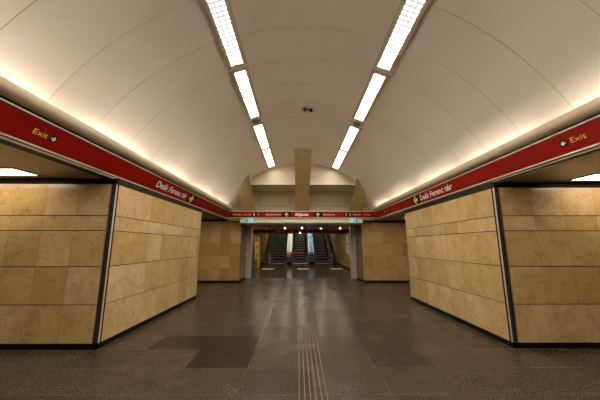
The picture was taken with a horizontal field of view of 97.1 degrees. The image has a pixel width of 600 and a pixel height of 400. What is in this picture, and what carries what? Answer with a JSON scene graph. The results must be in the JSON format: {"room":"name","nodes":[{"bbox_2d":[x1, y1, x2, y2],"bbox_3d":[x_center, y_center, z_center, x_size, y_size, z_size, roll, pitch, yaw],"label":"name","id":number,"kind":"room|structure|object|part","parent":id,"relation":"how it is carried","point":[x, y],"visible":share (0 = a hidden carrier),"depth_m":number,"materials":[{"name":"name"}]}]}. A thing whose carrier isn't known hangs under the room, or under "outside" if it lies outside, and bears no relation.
{"room":"metro station","nodes":[
{"label":"metro station","id":0,"kind":"room"},
{"bbox_2d":[0,178,201,349],"bbox_3d":[-6.246,1.222,5.913,6.585,2.570,3.820,0,-10,0],"label":"wall","id":1,"kind":"structure","parent":0,"point":[85,264],"depth_m":4.16,"materials":[{"name":"brown stone"}]},
{"bbox_3d":[-6.205,2.450,5.705,6.468,0.080,3.786,0,-10,0],"label":"skirting","id":2,"kind":"part","parent":1,"relation":"part of","materials":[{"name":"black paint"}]},
{"bbox_3d":[-3.011,0.923,4.088,0.055,2.390,0.047,-9,-13,44],"label":"corner trim","id":3,"kind":"part","parent":1,"relation":"part of","materials":[{"name":"brown metal"}]},
{"bbox_3d":[-2.971,0.930,4.133,0.053,2.390,0.021,-9,-13,44],"label":"corner trim","id":4,"kind":"part","parent":1,"relation":"part of","materials":[{"name":"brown metal"}]},
{"bbox_2d":[0,135,226,219],"bbox_3d":[-6.270,-0.543,3.221,6.500,0.050,16.250,0,-10,0],"label":"ceiling","id":5,"kind":"structure","parent":0,"point":[10,157],"depth_m":3.64,"materials":[{"name":"beige paint"}]},
{"bbox_2d":[0,168,40,175],"bbox_3d":[-5.099,-0.415,3.851,2.290,0.032,0.400,0,-10,0],"label":"recessed light","id":6,"kind":"object","parent":5,"relation":"in","point":[3,171],"visible":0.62,"depth_m":3.87,"materials":[{"name":"white plastic"}]},
{"bbox_2d":[0,95,229,218],"bbox_3d":[-2.961,-0.720,3.029,0.296,0.358,15.730,0,-10,0],"label":"sign band","id":7,"kind":"object","parent":5,"relation":"attached to","point":[17,122],"visible":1,"depth_m":3.44,"materials":[{"name":"red metal"}]},
{"bbox_3d":[-3.045,-0.566,3.003,0.128,0.024,15.730,0,-10,0],"label":"rail","id":8,"kind":"part","parent":7,"relation":"part of","materials":[{"name":"metal"}]},
{"bbox_3d":[-2.972,-0.602,3.009,0.038,0.031,15.730,0,-10,0],"label":"trim","id":9,"kind":"part","parent":7,"relation":"part of","materials":[{"name":"beige"}]},
{"bbox_2d":[198,219,252,282],"bbox_3d":[-5.857,2.191,11.704,7.240,2.600,1.554,0,-10,0],"label":"wall","id":10,"kind":"structure","parent":0,"point":[225,253],"depth_m":10.99,"materials":[{"name":"brown stone"}]},
{"bbox_3d":[-5.982,3.411,11.350,6.988,0.075,1.242,0,-10,0],"label":"skirting","id":11,"kind":"part","parent":10,"relation":"part of","materials":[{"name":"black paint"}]},
{"bbox_3d":[-2.361,2.413,12.264,0.240,2.350,0.220,0,-10,0],"label":"door post","id":12,"kind":"part","parent":10,"relation":"part of","materials":[{"name":"beige ceramic"}]},
{"bbox_2d":[252,233,275,263],"bbox_3d":[-3.260,-0.533,25.225,0.201,12.500,24.400,0,-10,0],"label":"wall","id":13,"kind":"structure","parent":0,"point":[265,239],"depth_m":23.99,"materials":[{"name":"brown stone"}]},
{"bbox_2d":[276,234,314,255],"bbox_3d":[-0.140,1.530,37.371,6.600,12.500,0.200,0,-10,0],"label":"wall","id":14,"kind":"structure","parent":0,"point":[276,234],"depth_m":36.48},
{"bbox_2d":[0,0,599,204],"bbox_3d":[0.112,-1.829,3.177,6.600,2.070,15.650,0,-10,0],"label":"vault","id":15,"kind":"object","parent":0,"point":[153,77],"visible":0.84,"depth_m":4.05,"materials":[{"name":"beige paint"}]},
{"bbox_2d":[202,0,246,69],"bbox_3d":[-1.105,-2.554,3.769,0.336,0.157,1.930,0,-10,0],"label":"ceiling light","id":16,"kind":"object","parent":15,"relation":"attached to","point":[219,12],"visible":1,"depth_m":3.93,"materials":[{"name":"white plastic"}]},
{"bbox_2d":[230,66,261,119],"bbox_3d":[-1.117,-2.223,5.716,0.336,0.157,1.860,0,-10,0],"label":"ceiling light","id":17,"kind":"object","parent":15,"relation":"attached to","point":[241,77],"visible":1,"depth_m":5.48,"materials":[{"name":"white plastic"}]},
{"bbox_2d":[234,70,258,117],"bbox_3d":[-1.114,-2.214,5.714,0.211,0.074,1.740,0,-10,0],"label":"diffuser","id":18,"kind":"object","parent":17,"relation":"attached to","point":[242,80],"depth_m":5.54,"materials":[{"name":"white plastic"}]},
{"bbox_2d":[250,118,261,123],"bbox_3d":[-1.119,-2.028,6.804,0.240,0.126,0.255,9,-13,-43],"label":"loudspeaker","id":19,"kind":"object","parent":15,"relation":"attached to","point":[256,120],"visible":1,"depth_m":6.76,"materials":[{"name":"grey metal"}]},
{"bbox_2d":[251,122,269,149],"bbox_3d":[-1.131,-1.860,7.855,0.336,0.157,1.780,0,-10,0],"label":"ceiling light","id":20,"kind":"object","parent":15,"relation":"attached to","point":[259,130],"visible":0.97,"depth_m":7.70,"materials":[{"name":"white plastic"}]},
{"bbox_2d":[261,147,275,167],"bbox_3d":[-1.144,-1.536,9.763,0.336,0.157,2.010,0,-10,0],"label":"ceiling light","id":21,"kind":"object","parent":15,"relation":"attached to","point":[267,154],"visible":0.85,"depth_m":9.63,"materials":[{"name":"white plastic"}]},
{"bbox_2d":[263,149,273,166],"bbox_3d":[-1.140,-1.526,9.761,0.211,0.074,1.890,0,-10,0],"label":"diffuser","id":22,"kind":"object","parent":21,"relation":"attached to","point":[267,153],"depth_m":9.64,"materials":[{"name":"white plastic"}]},
{"bbox_2d":[302,107,312,111],"bbox_3d":[0.183,-2.235,6.578,0.254,0.112,0.126,0,-10,0],"label":"security camera","id":23,"kind":"object","parent":15,"relation":"attached to","point":[304,108],"visible":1,"depth_m":6.55,"materials":[{"name":"brown plastic"}]},
{"bbox_2d":[331,149,347,169],"bbox_3d":[1.443,-1.474,9.769,0.332,0.171,2.010,0,-10,0],"label":"ceiling light","id":24,"kind":"object","parent":15,"relation":"attached to","point":[341,155],"visible":0.83,"depth_m":9.61,"materials":[{"name":"white plastic"}]},
{"bbox_2d":[333,151,345,167],"bbox_3d":[1.438,-1.464,9.768,0.208,0.084,1.890,0,-10,0],"label":"diffuser","id":25,"kind":"object","parent":24,"relation":"attached to","point":[340,157],"depth_m":9.64,"materials":[{"name":"white plastic"}]},
{"bbox_2d":[339,124,360,151],"bbox_3d":[1.455,-1.798,7.862,0.332,0.171,1.780,0,-10,0],"label":"ceiling light","id":26,"kind":"object","parent":15,"relation":"attached to","point":[352,132],"visible":0.99,"depth_m":7.70,"materials":[{"name":"white plastic"}]},
{"bbox_2d":[341,127,357,150],"bbox_3d":[1.451,-1.788,7.860,0.208,0.084,1.660,0,-10,0],"label":"diffuser","id":27,"kind":"object","parent":26,"relation":"attached to","point":[351,134],"depth_m":7.76,"materials":[{"name":"white plastic"}]},
{"bbox_2d":[350,120,362,126],"bbox_3d":[1.456,-1.966,6.810,0.238,0.141,0.257,9,-13,-42],"label":"loudspeaker","id":28,"kind":"object","parent":15,"relation":"attached to","point":[355,123],"visible":1,"depth_m":6.78,"materials":[{"name":"beige metal"}]},
{"bbox_2d":[352,69,389,122],"bbox_3d":[1.469,-2.161,5.722,0.332,0.171,1.860,0,-10,0],"label":"ceiling light","id":29,"kind":"object","parent":15,"relation":"attached to","point":[377,80],"visible":1,"depth_m":5.49,"materials":[{"name":"white plastic"}]},
{"bbox_2d":[355,74,384,120],"bbox_3d":[1.465,-2.151,5.721,0.208,0.084,1.740,0,-10,0],"label":"diffuser","id":30,"kind":"object","parent":29,"relation":"attached to","point":[376,82],"depth_m":5.55,"materials":[{"name":"white plastic"}]},
{"bbox_2d":[374,0,430,73],"bbox_3d":[1.482,-2.492,3.775,0.332,0.171,1.930,0,-10,0],"label":"ceiling light","id":31,"kind":"object","parent":15,"relation":"attached to","point":[409,13],"visible":1,"depth_m":3.88,"materials":[{"name":"white plastic"}]},
{"bbox_2d":[0,263,599,399],"bbox_3d":[0.092,3.035,8.563,19.300,0.124,27.900,0,-10,0],"label":"floor","id":32,"kind":"structure","parent":0,"point":[349,338],"depth_m":3.62,"materials":[{"name":"stone"}]},
{"bbox_2d":[251,237,259,268],"bbox_3d":[-2.936,3.458,17.550,0.340,2.060,1.500,0,-10,0],"label":"ticket machine","id":33,"kind":"object","parent":32,"relation":"on","point":[255,240],"visible":0.94,"depth_m":16.99,"materials":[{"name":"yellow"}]},
{"bbox_3d":[-2.851,3.299,17.334,0.006,1.100,0.920,0,-10,0],"label":"screen panel","id":34,"kind":"part","parent":33,"relation":"part of","materials":[{"name":"white"}]},
{"bbox_2d":[267,234,287,263],"bbox_3d":[-1.926,3.054,27.081,1.540,6.529,10.995,0,-10,0],"label":"escalator","id":35,"kind":"object","parent":32,"relation":"on","point":[279,257],"visible":0.58,"depth_m":24.37,"materials":[{"name":"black metal"}]},
{"bbox_3d":[-2.621,2.982,27.098,0.070,6.296,10.938,0,-10,0],"label":"balustrade","id":36,"kind":"part","parent":35,"relation":"part of","materials":[{"name":"silver metal"}]},
{"bbox_2d":[287,234,291,256],"bbox_3d":[-0.971,2.582,28.008,0.420,6.190,10.900,0,-10,0],"label":"panel","id":37,"kind":"object","parent":35,"relation":"attached to","point":[289,243],"visible":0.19,"depth_m":24.01,"materials":[{"name":"beige"}]},
{"bbox_2d":[291,234,309,263],"bbox_3d":[-0.006,3.056,27.093,1.540,6.529,10.995,0,-10,0],"label":"escalator","id":38,"kind":"object","parent":32,"relation":"on","point":[300,258],"visible":0.48,"depth_m":24.80,"materials":[{"name":"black metal"}]},
{"bbox_2d":[308,234,313,256],"bbox_3d":[0.954,2.584,28.020,0.430,6.190,10.900,0,-10,0],"label":"panel","id":39,"kind":"object","parent":38,"relation":"attached to","point":[310,240],"visible":0.48,"depth_m":24.09,"materials":[{"name":"blue"}]},
{"bbox_2d":[286,252,316,266],"bbox_3d":[0.079,4.109,18.322,2.340,1.035,0.280,0,-10,0],"label":"barrier","id":40,"kind":"object","parent":32,"relation":"on","point":[286,252],"visible":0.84,"depth_m":18.39,"materials":[{"name":"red metal"}]},
{"bbox_2d":[312,234,333,263],"bbox_3d":[1.924,3.058,27.105,1.540,6.529,10.995,0,-10,0],"label":"escalator","id":41,"kind":"object","parent":32,"relation":"on","point":[320,256],"visible":0.66,"depth_m":24.39,"materials":[{"name":"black metal"}]},
{"bbox_3d":[2.619,2.987,27.131,0.070,6.296,10.938,0,-10,0],"label":"balustrade","id":42,"kind":"part","parent":41,"relation":"part of","materials":[{"name":"silver metal"}]},
{"bbox_2d":[226,164,376,218],"bbox_3d":[0.076,-0.258,11.620,7.100,2.400,1.575,0,-10,0],"label":"wall","id":43,"kind":"structure","parent":0,"point":[273,189],"depth_m":12.17,"materials":[{"name":"beige paint"}]},
{"bbox_2d":[0,76,232,211],"bbox_3d":[-3.026,-0.902,3.126,0.585,0.265,15.900,0,-10,0],"label":"trim","id":44,"kind":"structure","parent":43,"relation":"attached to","point":[10,90],"depth_m":3.36,"materials":[{"name":"paint"}]},
{"bbox_2d":[238,175,255,210],"bbox_3d":[-2.297,-0.198,11.326,0.550,1.284,2.226,0,-10,0],"label":"beam","id":45,"kind":"structure","parent":43,"relation":"attached to","point":[245,190],"depth_m":11.30,"materials":[{"name":"beige stone"}]},
{"bbox_3d":[-1.173,0.008,12.260,1.410,0.570,0.008,0,-10,0],"label":"access panel","id":46,"kind":"part","parent":43,"relation":"part of","materials":[{"name":"brown paint"}]},
{"bbox_2d":[228,218,374,220],"bbox_3d":[0.051,0.877,11.496,6.050,0.120,1.240,0,-10,0],"label":"portal","id":47,"kind":"object","parent":43,"relation":"attached to","point":[229,219],"visible":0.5,"depth_m":10.90,"materials":[{"name":"beige metal"}]},
{"bbox_2d":[226,211,376,217],"bbox_3d":[0.060,0.601,10.852,6.140,0.280,0.114,0,-10,0],"label":"sign band","id":48,"kind":"object","parent":47,"relation":"attached to","point":[232,214],"visible":1,"depth_m":10.80,"materials":[{"name":"red metal"}]},
{"bbox_3d":[0.060,0.729,10.823,6.140,0.018,0.100,0,-10,0],"label":"trim","id":49,"kind":"part","parent":48,"relation":"part of","materials":[{"name":"beige"}]},
{"bbox_3d":[0.104,0.472,10.869,5.950,0.020,0.100,0,-10,0],"label":"trim","id":50,"kind":"part","parent":48,"relation":"part of","materials":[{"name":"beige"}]},
{"bbox_2d":[240,218,362,224],"bbox_3d":[0.058,0.903,11.096,5.020,0.215,0.580,0,-10,0],"label":"housing","id":51,"kind":"object","parent":47,"relation":"attached to","point":[256,221],"visible":1,"depth_m":10.83,"materials":[{"name":"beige metal"}]},
{"bbox_2d":[350,219,357,222],"bbox_3d":[2.200,0.831,10.791,0.290,0.175,0.063,0,-10,0],"label":"exit sign","id":52,"kind":"object","parent":51,"relation":"attached to","point":[351,220],"visible":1,"depth_m":10.76,"materials":[{"name":"teal plastic"}]},
{"bbox_3d":[0.071,0.260,12.281,7.100,1.600,0.100,0,-10,0],"label":"recess panel","id":53,"kind":"part","parent":43,"relation":"part of","materials":[{"name":"beige paint"}]},
{"bbox_3d":[0.061,-1.101,10.990,4.766,0.892,0.001,0,-10,0],"label":"hanging panel","id":54,"kind":"part","parent":43,"relation":"part of","materials":[{"name":"beige paint"}]},
{"bbox_3d":[0.061,-0.646,10.915,4.966,0.030,0.055,0,-10,0],"label":"edge moulding","id":55,"kind":"part","parent":43,"relation":"part of","materials":[{"name":"beige paint"}]},
{"bbox_2d":[295,149,311,210],"bbox_3d":[0.102,-0.603,10.863,0.604,1.926,3.305,0,-10,0],"label":"beam","id":56,"kind":"structure","parent":43,"relation":"attached to","point":[302,156],"depth_m":10.51,"materials":[{"name":"beige stone"}]},
{"bbox_3d":[1.462,0.011,12.277,1.460,0.570,0.008,0,-10,0],"label":"access panel","id":57,"kind":"part","parent":43,"relation":"part of","materials":[{"name":"brown"}]},
{"bbox_2d":[349,179,365,210],"bbox_3d":[2.557,-0.133,11.427,0.580,1.189,2.068,0,-10,0],"label":"beam","id":58,"kind":"structure","parent":43,"relation":"attached to","point":[359,195],"depth_m":11.44,"materials":[{"name":"beige stone"}]},
{"bbox_2d":[373,96,599,212],"bbox_3d":[3.349,-0.890,3.165,0.527,0.255,15.900,0,-10,0],"label":"trim","id":59,"kind":"structure","parent":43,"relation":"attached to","point":[591,108],"depth_m":3.77,"materials":[{"name":"paint"}]},
{"bbox_2d":[245,225,357,233],"bbox_3d":[-0.004,1.779,16.029,6.600,0.140,9.400,0,-10,0],"label":"ceiling","id":60,"kind":"structure","parent":0,"point":[255,227],"depth_m":13.20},
{"bbox_2d":[253,230,348,232],"bbox_3d":[0.000,1.841,15.447,6.160,0.167,0.086,0,-10,0],"label":"sign band","id":61,"kind":"object","parent":60,"relation":"hanging from","point":[254,231],"visible":1,"depth_m":15.41,"materials":[{"name":"red metal"}]},
{"bbox_2d":[225,187,377,210],"bbox_3d":[0.057,0.007,11.532,6.585,1.249,1.460,0,-10,0],"label":"ceiling","id":62,"kind":"structure","parent":0,"point":[234,199],"depth_m":11.36,"materials":[{"name":"beige paint"}]},
{"bbox_2d":[323,233,350,269],"bbox_3d":[3.139,-0.526,25.266,0.201,12.500,24.400,0,-10,0],"label":"wall","id":63,"kind":"structure","parent":0,"point":[337,242],"depth_m":20.57,"materials":[{"name":"brown stone"}]},
{"bbox_2d":[346,241,348,253],"bbox_3d":[3.076,3.082,17.248,0.020,0.860,0.800,0,-10,0],"label":"poster","id":64,"kind":"object","parent":63,"relation":"attached to","point":[347,245],"visible":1,"depth_m":17.12,"materials":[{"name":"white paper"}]},
{"bbox_2d":[349,219,408,281],"bbox_3d":[5.983,2.204,11.779,7.280,2.600,1.554,0,-10,0],"label":"wall","id":65,"kind":"structure","parent":0,"point":[378,249],"depth_m":11.04,"materials":[{"name":"brown stone"}]},
{"bbox_3d":[2.459,2.418,12.295,0.240,2.350,0.220,0,-10,0],"label":"door post","id":66,"kind":"part","parent":65,"relation":"part of","materials":[{"name":"beige ceramic"}]},
{"bbox_3d":[6.110,3.424,11.427,7.028,0.075,1.242,0,-10,0],"label":"skirting","id":67,"kind":"part","parent":65,"relation":"part of","materials":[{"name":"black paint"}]},
{"bbox_2d":[375,150,599,220],"bbox_3d":[6.505,-0.480,3.294,6.550,0.050,16.250,0,-10,0],"label":"ceiling","id":68,"kind":"structure","parent":0,"point":[587,164],"depth_m":3.71,"materials":[{"name":"beige paint"}]},
{"bbox_2d":[376,113,599,219],"bbox_3d":[3.236,-0.689,3.065,0.201,0.358,15.730,0,-10,0],"label":"sign band","id":69,"kind":"object","parent":68,"relation":"attached to","point":[580,138],"visible":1,"depth_m":3.79,"materials":[{"name":"red metal"}]},
{"bbox_3d":[3.272,-0.535,3.039,0.128,0.024,15.730,0,-10,0],"label":"rail","id":70,"kind":"part","parent":69,"relation":"part of","materials":[{"name":"metal"}]},
{"bbox_2d":[567,173,599,180],"bbox_3d":[5.335,-0.348,3.949,2.320,0.032,0.400,0,-10,0],"label":"recessed light","id":71,"kind":"object","parent":68,"relation":"in","point":[596,176],"visible":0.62,"depth_m":4.02,"materials":[{"name":"white plastic"}]},
{"bbox_2d":[574,174,599,179],"bbox_3d":[5.335,-0.351,3.949,2.280,0.026,0.370,0,-10,0],"label":"diffuser","id":72,"kind":"object","parent":71,"relation":"attached to","point":[592,176],"depth_m":3.96,"materials":[{"name":"white plastic"}]},
{"bbox_2d":[404,182,599,348],"bbox_3d":[6.413,1.246,5.900,6.585,2.520,3.640,0,-10,0],"label":"wall","id":73,"kind":"structure","parent":0,"point":[517,264],"depth_m":4.22,"materials":[{"name":"brown stone"}]},
{"bbox_3d":[3.161,0.962,4.168,0.021,2.340,0.053,-9,-13,44],"label":"corner trim","id":74,"kind":"part","parent":73,"relation":"part of","materials":[{"name":"brown metal"}]},
{"bbox_3d":[6.400,2.449,5.697,6.523,0.080,3.606,0,-10,0],"label":"skirting","id":75,"kind":"part","parent":73,"relation":"part of","materials":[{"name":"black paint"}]},
{"bbox_3d":[3.201,0.954,4.124,0.047,2.340,0.055,-9,-13,44],"label":"corner trim","id":76,"kind":"part","parent":73,"relation":"part of","materials":[{"name":"brown metal"}]}
]}

